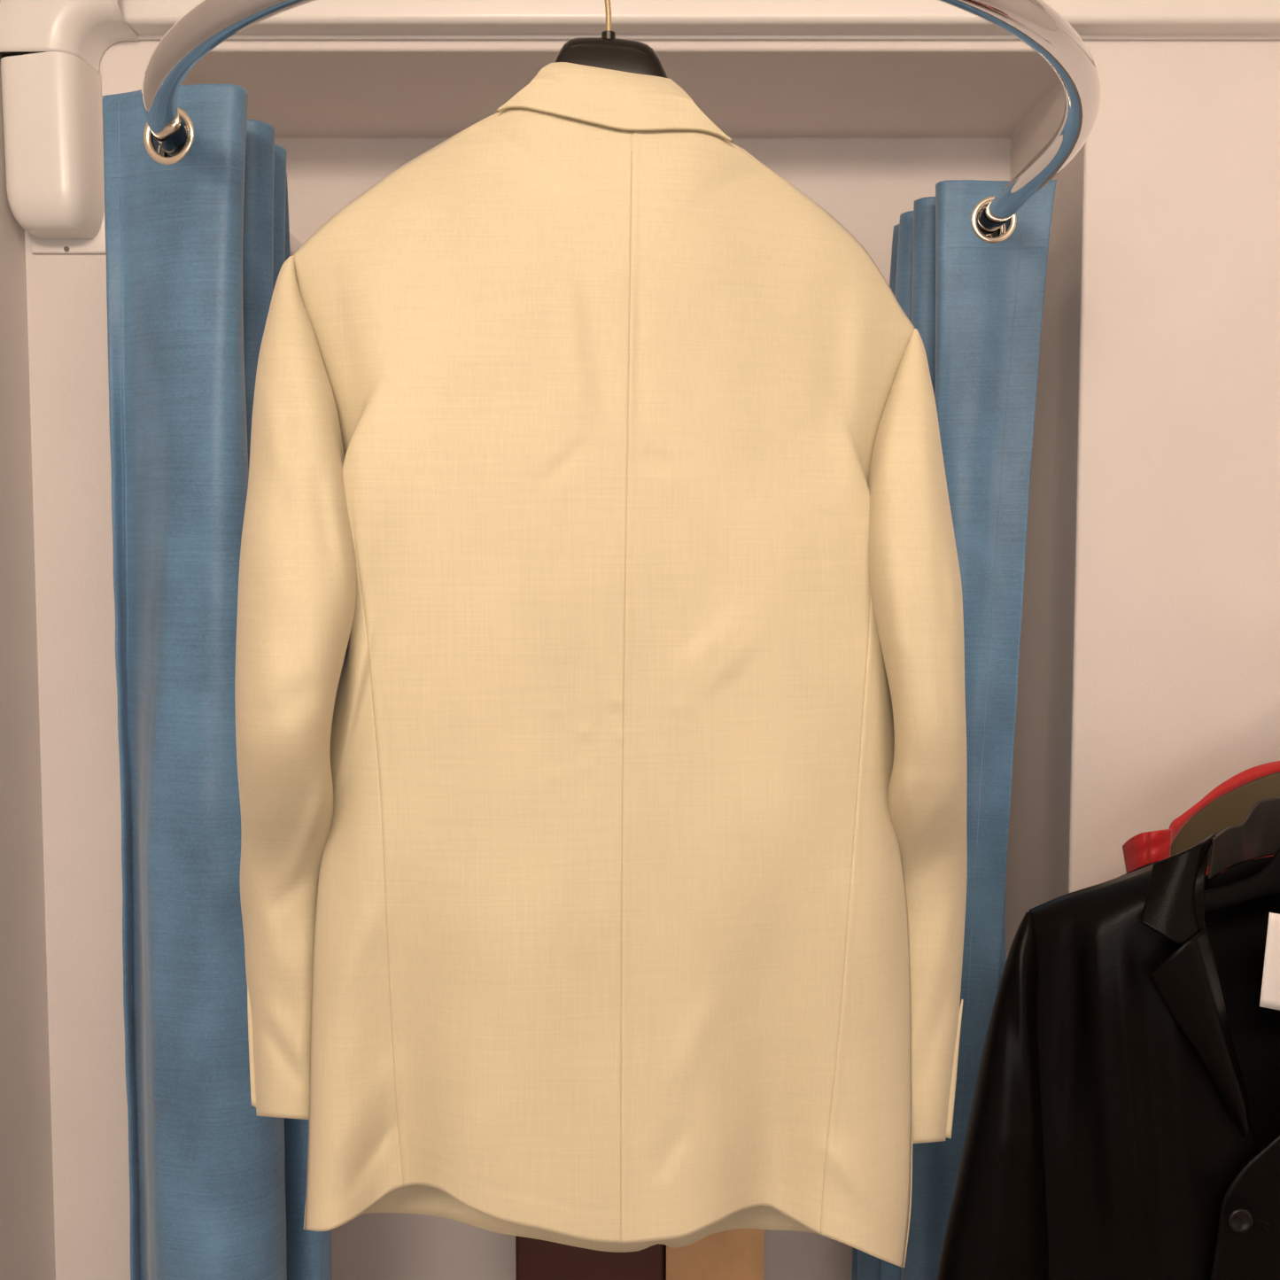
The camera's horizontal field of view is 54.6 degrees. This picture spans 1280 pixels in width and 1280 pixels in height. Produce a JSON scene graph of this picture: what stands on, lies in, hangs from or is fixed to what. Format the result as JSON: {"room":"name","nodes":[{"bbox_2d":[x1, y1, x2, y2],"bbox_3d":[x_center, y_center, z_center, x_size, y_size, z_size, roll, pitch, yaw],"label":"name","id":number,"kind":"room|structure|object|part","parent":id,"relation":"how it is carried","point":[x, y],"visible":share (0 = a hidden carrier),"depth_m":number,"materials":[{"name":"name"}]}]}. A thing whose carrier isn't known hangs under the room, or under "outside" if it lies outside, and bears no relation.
{"room":"clothing store","nodes":[
{"label":"clothing store","id":0,"kind":"room"},
{"bbox_2d":[0,0,55,1279],"bbox_3d":[-0.878,0.102,-0.445,0.100,2.750,4.300,0,3,0],"label":"wall","id":1,"kind":"structure","parent":0,"point":[27,1201],"depth_m":1.65,"materials":[{"name":"paint"}]},
{"bbox_2d":[234,62,967,1267],"bbox_3d":[-0.013,0.047,0.915,0.583,0.916,0.212,0,3,-6],"label":"blazer","id":2,"kind":"object","parent":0,"point":[600,695],"visible":1,"depth_m":0.87,"materials":[{"name":"beige fabric"}]},
{"bbox_2d":[247,985,256,1108],"bbox_3d":[-0.299,0.310,0.958,0.007,0.106,0.002,0,4,-8],"label":"vent","id":3,"kind":"object","parent":2,"relation":"attached to","point":[251,1005],"depth_m":0.96,"materials":[{"name":"beige fabric"}]},
{"bbox_2d":[945,999,962,1138],"bbox_3d":[0.256,0.353,1.020,0.017,0.117,0.002,0,3,-6],"label":"vent","id":4,"kind":"object","parent":2,"relation":"attached to","point":[953,1065],"depth_m":1.02,"materials":[{"name":"beige fabric"}]},
{"bbox_2d":[23,40,1279,1279],"bbox_3d":[0.686,-0.042,1.921,3.228,2.750,0.440,0,3,0],"label":"wall","id":5,"kind":"structure","parent":0,"point":[1149,675],"depth_m":1.71,"materials":[{"name":"paint"}]},
{"bbox_2d":[141,0,1100,255],"bbox_3d":[-0.019,-0.537,1.437,1.019,0.066,1.145,0,3,0],"label":"rail","id":6,"kind":"object","parent":5,"relation":"attached to","point":[210,23],"visible":0.59,"depth_m":1.09,"materials":[{"name":"silver metal"}]},
{"bbox_2d":[102,83,332,1279],"bbox_3d":[-0.484,0.374,1.484,0.222,1.914,0.374,0,3,0],"label":"curtain","id":7,"kind":"object","parent":6,"relation":"hanging from","point":[197,245],"visible":0.81,"depth_m":1.31,"materials":[{"name":"blue fabric"}]},
{"bbox_2d":[553,0,668,78],"bbox_3d":[-0.018,-0.390,0.898,0.375,0.274,0.062,0,4,-7],"label":"clothes hanger","id":8,"kind":"object","parent":6,"relation":"hanging from","point":[607,51],"visible":0.1,"depth_m":0.90,"materials":[{"name":"black plastic"}]},
{"bbox_2d":[851,179,1056,1279],"bbox_3d":[0.427,0.357,1.759,0.221,1.914,0.277,0,3,0],"label":"curtain","id":9,"kind":"object","parent":6,"relation":"hanging from","point":[973,299],"visible":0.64,"depth_m":1.62,"materials":[{"name":"blue fabric"}]},
{"bbox_2d":[0,0,1279,253],"bbox_3d":[0.734,-0.710,1.620,3.123,0.385,0.078,0,3,0],"label":"pipe cover","id":10,"kind":"object","parent":5,"relation":"attached to","point":[52,112],"visible":0.96,"depth_m":1.61,"materials":[{"name":"white plastic"}]},
{"bbox_3d":[-0.023,1.384,1.957,1.239,0.100,0.340,0,3,0],"label":"floor","id":11,"kind":"structure","parent":0,"visible":0},
{"bbox_2d":[515,1235,664,1279],"bbox_3d":[-0.075,1.095,1.980,0.223,0.475,0.220,0,3,0],"label":"stool","id":12,"kind":"object","parent":11,"relation":"on","point":[535,1259],"visible":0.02,"depth_m":1.86,"materials":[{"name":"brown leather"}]},
{"bbox_2d":[664,1228,764,1279],"bbox_3d":[0.112,1.070,1.922,0.146,0.531,0.131,0,3,0],"label":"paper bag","id":13,"kind":"object","parent":11,"relation":"on","point":[737,1253],"visible":0.28,"depth_m":1.85,"materials":[{"name":"brown paper"}]},
{"bbox_3d":[0.861,0.025,1.489,0.362,0.060,0.444,0,3,0],"label":"rail","id":14,"kind":"object","parent":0,"visible":0},
{"bbox_2d":[1204,846,1279,911],"bbox_3d":[0.702,0.176,1.334,0.522,0.320,0.052,0,3,0],"label":"clothes hanger","id":15,"kind":"object","parent":14,"relation":"hanging from","point":[1267,881],"visible":0.33,"depth_m":1.31,"materials":[{"name":"black plastic"}]},
{"bbox_2d":[937,797,1279,1279],"bbox_3d":[0.730,0.611,1.335,0.840,0.863,0.191,0,3,0],"label":"leather jacket","id":16,"kind":"object","parent":15,"relation":"hanging from","point":[1124,1121],"visible":1,"depth_m":1.29,"materials":[{"name":"black leather"}]},
{"bbox_3d":[0.547,0.588,1.319,0.260,0.752,0.079,0,3,0],"label":"panel","id":17,"kind":"part","parent":16,"relation":"part of","materials":[{"name":"black leather"}]},
{"bbox_3d":[0.721,0.637,1.398,0.599,0.804,0.067,0,3,0],"label":"panel","id":18,"kind":"part","parent":16,"relation":"part of","materials":[{"name":"black leather"}]},
{"bbox_3d":[0.785,0.587,1.309,0.410,0.749,0.088,0,3,0],"label":"panel","id":19,"kind":"part","parent":16,"relation":"part of","materials":[{"name":"black leather"}]},
{"bbox_2d":[1259,912,1279,1010],"bbox_3d":[0.691,0.344,1.306,0.076,0.123,0.016,0,4,-8],"label":"price card","id":20,"kind":"object","parent":16,"relation":"hanging from","point":[1270,984],"visible":1,"depth_m":1.30,"materials":[{"name":"white paper"}]},
{"bbox_3d":[0.873,0.176,1.522,0.472,0.343,0.037,0,3,0],"label":"clothes hanger","id":21,"kind":"object","parent":14,"relation":"hanging from","visible":0},
{"bbox_2d":[1122,760,1279,875],"bbox_3d":[0.860,0.593,1.532,0.564,0.898,0.122,0,3,0],"label":"jacket","id":22,"kind":"object","parent":21,"relation":"hanging from","point":[1228,804],"visible":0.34,"depth_m":1.50,"materials":[{"name":"red fabric"}]},
{"bbox_3d":[0.872,0.622,1.518,0.537,0.774,0.058,0,3,0],"label":"panel","id":23,"kind":"part","parent":22,"relation":"part of","materials":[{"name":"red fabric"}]}
]}

